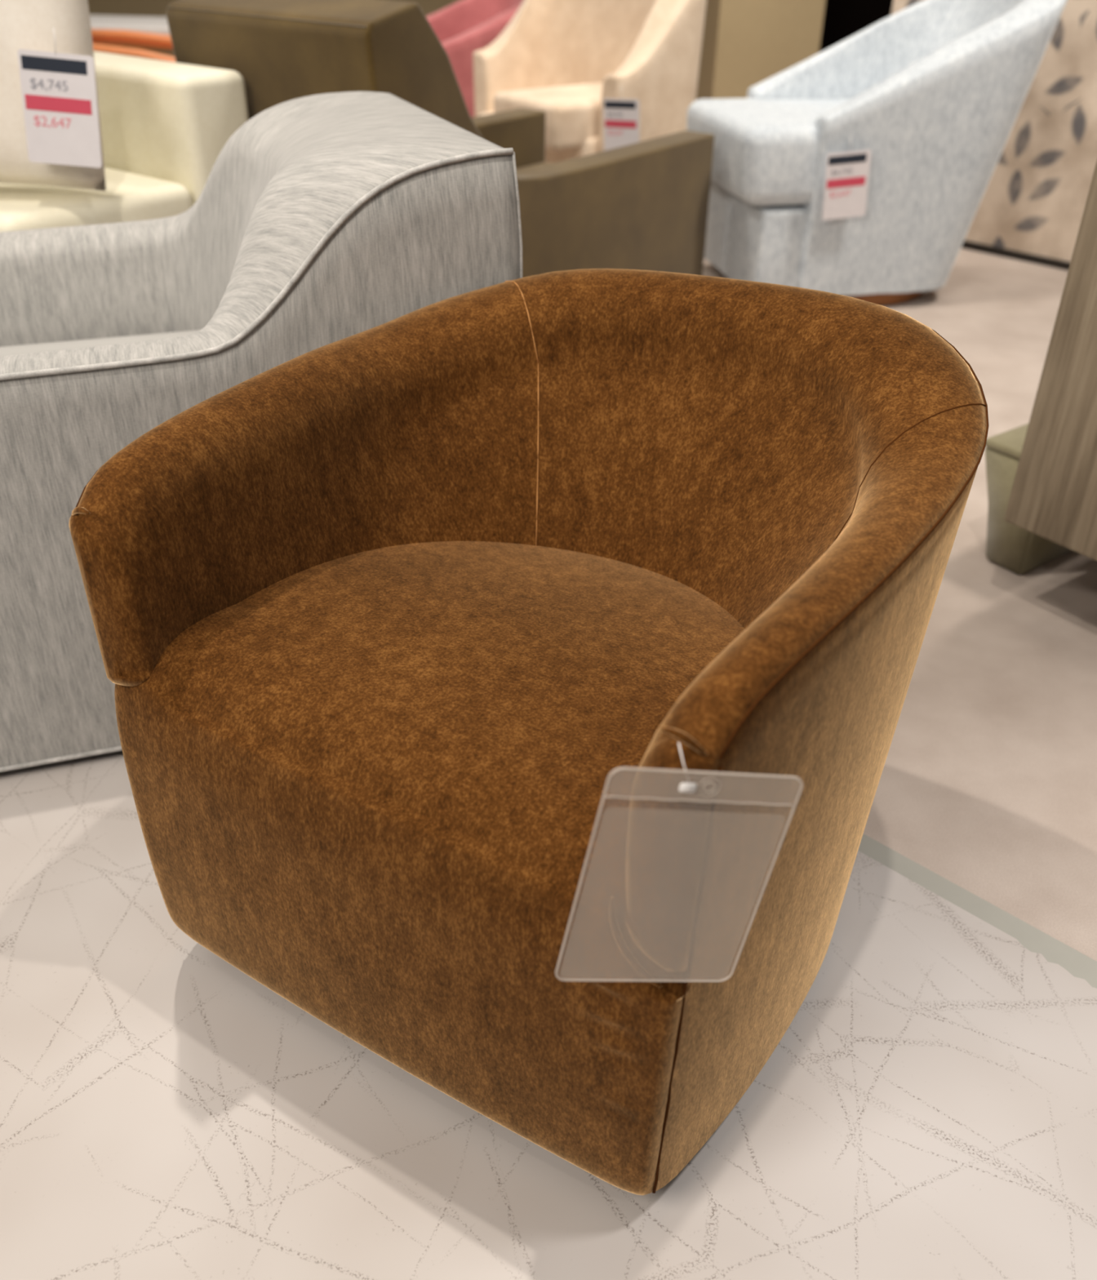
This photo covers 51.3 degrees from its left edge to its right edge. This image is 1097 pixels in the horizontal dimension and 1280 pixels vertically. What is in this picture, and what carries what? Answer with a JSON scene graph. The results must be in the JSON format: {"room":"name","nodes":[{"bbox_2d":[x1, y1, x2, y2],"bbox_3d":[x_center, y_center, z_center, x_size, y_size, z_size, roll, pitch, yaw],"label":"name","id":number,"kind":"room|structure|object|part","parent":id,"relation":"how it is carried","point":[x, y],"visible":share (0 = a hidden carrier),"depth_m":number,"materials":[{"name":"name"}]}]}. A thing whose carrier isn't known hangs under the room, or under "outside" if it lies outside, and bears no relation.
{"room":"store","nodes":[
{"label":"store","id":0,"kind":"room"},
{"bbox_2d":[87,0,460,57],"bbox_3d":[-0.410,-5.162,7.474,11.000,2.912,0.150,1,33,0],"label":"wall","id":1,"kind":"structure","parent":0,"point":[102,7],"depth_m":7.91,"materials":[{"name":"beige paint"}]},
{"bbox_2d":[0,750,1096,1279],"bbox_3d":[0.189,0.639,1.218,5.600,0.010,3.750,1,33,0],"label":"rug","id":2,"kind":"object","parent":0,"point":[926,1109],"visible":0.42,"depth_m":1.32,"materials":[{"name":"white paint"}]},
{"bbox_2d":[0,91,522,772],"bbox_3d":[-0.739,-0.409,1.967,1.201,0.904,0.818,-10,35,-16],"label":"sofa","id":3,"kind":"object","parent":2,"relation":"on","point":[322,220],"visible":0.56,"depth_m":1.62,"materials":[{"name":"grey fabric"}]},
{"bbox_2d":[0,329,199,355],"bbox_3d":[-0.896,-0.368,1.934,0.873,0.122,0.538,-10,35,-16],"label":"seat cushion","id":4,"kind":"object","parent":3,"relation":"on","point":[12,342],"depth_m":2.12,"materials":[{"name":"grey fabric"}]},
{"bbox_2d":[68,268,988,1195],"bbox_3d":[0.019,0.021,1.440,0.826,0.781,0.832,20,37,26],"label":"barrel chair","id":5,"kind":"object","parent":2,"relation":"on","point":[384,616],"visible":0.99,"depth_m":1.24,"materials":[{"name":"brown fabric"}]},
{"bbox_3d":[-0.033,0.164,1.437,0.728,0.458,0.641,20,37,26],"label":"seat","id":6,"kind":"part","parent":5,"relation":"part of","materials":[{"name":"brown fabric"}]},
{"bbox_2d":[555,742,803,982],"bbox_3d":[0.098,0.185,0.905,0.189,0.244,0.025,-4,33,-8],"label":"tag sleeve","id":7,"kind":"object","parent":5,"relation":"hanging from","point":[688,787],"visible":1,"depth_m":0.87,"materials":[{"name":"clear plastic"}]},
{"bbox_2d":[695,0,826,100],"bbox_3d":[1.128,-3.896,5.566,0.600,2.912,0.800,1,33,0],"label":"wall","id":8,"kind":"structure","parent":0,"point":[746,43],"depth_m":5.75,"materials":[{"name":"beige paint"}]},
{"bbox_2d":[818,0,893,53],"bbox_3d":[1.679,-3.916,6.071,0.620,2.412,0.080,1,33,0],"label":"door","id":9,"kind":"structure","parent":8,"relation":"in","point":[842,20],"depth_m":6.33,"materials":[{"name":"black"}]},
{"bbox_2d":[702,247,1096,961],"bbox_3d":[-0.482,-1.050,3.914,11.000,0.108,10.700,1,33,0],"label":"floor","id":10,"kind":"structure","parent":0,"point":[988,783],"depth_m":2.06,"materials":[{"name":"beige carpet"}]},
{"bbox_2d":[0,51,248,231],"bbox_3d":[-1.695,-1.196,3.231,1.900,0.845,0.695,23,39,30],"label":"sofa","id":11,"kind":"object","parent":10,"relation":"on","point":[165,126],"visible":0.34,"depth_m":2.73,"materials":[{"name":"beige fabric"}]},
{"bbox_2d":[0,0,106,191],"bbox_3d":[-1.253,-1.286,2.482,0.551,0.552,0.266,4,33,4],"label":"throw pillow","id":12,"kind":"object","parent":11,"relation":"on","point":[26,24],"visible":0.59,"depth_m":2.42,"materials":[{"name":"white fabric"}]},
{"bbox_2d":[17,27,102,168],"bbox_3d":[-1.024,-1.130,2.390,0.167,0.264,0.029,-2,33,-5],"label":"price tag","id":13,"kind":"object","parent":12,"relation":"attached to","point":[59,90],"visible":1,"depth_m":2.40,"materials":[{"name":"white paper"}]},
{"bbox_2d":[0,167,192,231],"bbox_3d":[-1.376,-1.104,2.854,0.940,0.120,0.500,23,39,30],"label":"seat cushion","id":14,"kind":"object","parent":11,"relation":"on","point":[131,193],"depth_m":2.64,"materials":[{"name":"beige fabric"}]},
{"bbox_3d":[-1.540,-1.335,3.380,1.900,0.770,0.190,23,39,30],"label":"backrest","id":15,"kind":"part","parent":11,"relation":"part of","materials":[{"name":"beige fabric"}]},
{"bbox_2d":[89,14,173,51],"bbox_3d":[-2.197,-3.046,6.274,1.300,0.618,0.600,4,33,5],"label":"side table","id":16,"kind":"object","parent":10,"relation":"on","point":[152,24],"visible":0.02,"depth_m":5.92,"materials":[{"name":"white paint"}]},
{"bbox_2d":[91,29,176,62],"bbox_3d":[-1.866,-2.437,5.296,0.824,0.646,0.490,5,33,7],"label":"wooden chair","id":17,"kind":"object","parent":10,"relation":"on","point":[98,35],"visible":0.06,"depth_m":5.30,"materials":[{"name":"orange wood"}]},
{"bbox_3d":[-1.829,-2.777,5.335,0.824,0.117,0.050,5,33,7],"label":"arm","id":18,"kind":"part","parent":17,"relation":"part of","materials":[{"name":"orange wood"}]},
{"bbox_3d":[-1.895,-2.532,4.975,0.824,0.117,0.050,5,33,7],"label":"arm","id":19,"kind":"part","parent":17,"relation":"part of","materials":[{"name":"orange wood"}]},
{"bbox_2d":[165,0,715,277],"bbox_3d":[-0.252,-1.422,3.486,0.824,1.013,1.572,23,39,30],"label":"sofa","id":20,"kind":"object","parent":10,"relation":"on","point":[642,205],"visible":0.39,"depth_m":3.08,"materials":[{"name":"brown fabric"}]},
{"bbox_3d":[-0.534,-1.202,3.082,0.715,0.951,0.502,23,39,30],"label":"backrest","id":21,"kind":"part","parent":20,"relation":"part of","materials":[{"name":"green fabric"}]},
{"bbox_3d":[-0.420,-1.506,3.863,0.120,0.612,1.198,23,39,30],"label":"arm","id":22,"kind":"part","parent":20,"relation":"part of","materials":[{"name":"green fabric"}]},
{"bbox_2d":[516,162,551,171],"bbox_3d":[-0.117,-1.385,3.724,0.570,0.130,1.070,23,39,30],"label":"seat cushion","id":23,"kind":"object","parent":20,"relation":"on","point":[520,166],"depth_m":4.11,"materials":[{"name":"brown fabric"}]},
{"bbox_3d":[0.139,-1.266,3.509,0.120,0.612,1.198,23,39,30],"label":"arm","id":24,"kind":"part","parent":20,"relation":"part of","materials":[{"name":"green fabric"}]},
{"bbox_2d":[426,0,524,117],"bbox_3d":[-0.358,-2.755,5.644,0.776,0.870,0.700,-15,36,-23],"label":"tub chair","id":25,"kind":"object","parent":10,"relation":"on","point":[463,28],"visible":0.16,"depth_m":5.33,"materials":[{"name":"pink fabric"}]},
{"bbox_2d":[473,0,706,163],"bbox_3d":[0.105,-2.248,4.728,0.760,1.030,0.950,-23,40,-32],"label":"chair","id":26,"kind":"object","parent":10,"relation":"on","point":[561,59],"visible":0.7,"depth_m":4.55,"materials":[{"name":"beige fabric"}]},
{"bbox_2d":[493,82,603,151],"bbox_3d":[0.132,-2.120,4.615,0.600,0.170,0.420,-23,40,-32],"label":"seat cushion","id":27,"kind":"object","parent":26,"relation":"on","point":[572,112],"depth_m":4.40,"materials":[{"name":"beige fabric"}]},
{"bbox_2d":[603,90,639,151],"bbox_3d":[0.274,-1.944,4.279,0.172,0.240,0.004,23,39,30],"label":"price tag","id":28,"kind":"object","parent":26,"relation":"hanging from","point":[620,116],"visible":1,"depth_m":4.28,"materials":[{"name":"white paper"}]},
{"bbox_2d":[686,0,1066,305],"bbox_3d":[1.110,-1.770,4.047,1.113,0.990,0.730,-6,34,-10],"label":"swivel chair","id":29,"kind":"object","parent":10,"relation":"on","point":[936,91],"visible":0.93,"depth_m":3.83,"materials":[{"name":"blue fabric"}]},
{"bbox_2d":[686,97,852,205],"bbox_3d":[0.914,-1.732,4.024,0.714,0.245,0.690,-6,34,-10],"label":"seat cushion","id":30,"kind":"object","parent":29,"relation":"on","point":[767,151],"depth_m":3.74,"materials":[{"name":"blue fabric"}]},
{"bbox_3d":[0.936,-1.497,4.183,0.600,0.300,0.655,-6,34,-10],"label":"seat","id":31,"kind":"part","parent":29,"relation":"part of","materials":[{"name":"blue fabric"}]},
{"bbox_2d":[822,136,871,220],"bbox_3d":[0.968,-1.493,3.700,0.163,0.254,0.004,-6,34,-10],"label":"price tag","id":32,"kind":"object","parent":29,"relation":"hanging from","point":[847,173],"visible":1,"depth_m":3.71,"materials":[{"name":"white paper"}]},
{"bbox_2d":[857,833,1096,987],"bbox_3d":[0.874,0.532,1.405,3.613,0.010,0.060,28,42,35],"label":"trim","id":33,"kind":"structure","parent":10,"relation":"on","point":[1077,963],"depth_m":1.61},
{"bbox_2d":[985,423,1071,574],"bbox_3d":[1.098,-0.332,2.507,0.345,0.266,0.158,-21,39,-30],"label":"ottoman","id":34,"kind":"object","parent":10,"relation":"on","point":[1016,549],"visible":0.24,"depth_m":2.42,"materials":[{"name":"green fabric"}]},
{"bbox_2d":[1004,160,1096,560],"bbox_3d":[1.438,-0.402,1.805,0.540,1.157,1.120,-21,39,-30],"label":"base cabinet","id":35,"kind":"object","parent":10,"relation":"on","point":[1053,497],"visible":1,"depth_m":2.09,"materials":[{"name":"brown wood"}]},
{"bbox_2d":[891,0,1096,262],"bbox_3d":[1.976,-2.655,3.942,0.100,2.620,1.550,-28,43,-36],"label":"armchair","id":36,"kind":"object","parent":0,"point":[1033,201],"depth_m":4.41,"materials":[{"name":"beige fabric"}]},
{"bbox_2d":[961,240,1070,270],"bbox_3d":[1.917,-1.548,4.615,0.012,0.030,1.550,-28,43,-36],"label":"baseboard","id":37,"kind":"structure","parent":36,"relation":"attached to","point":[1058,264],"depth_m":4.63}
]}

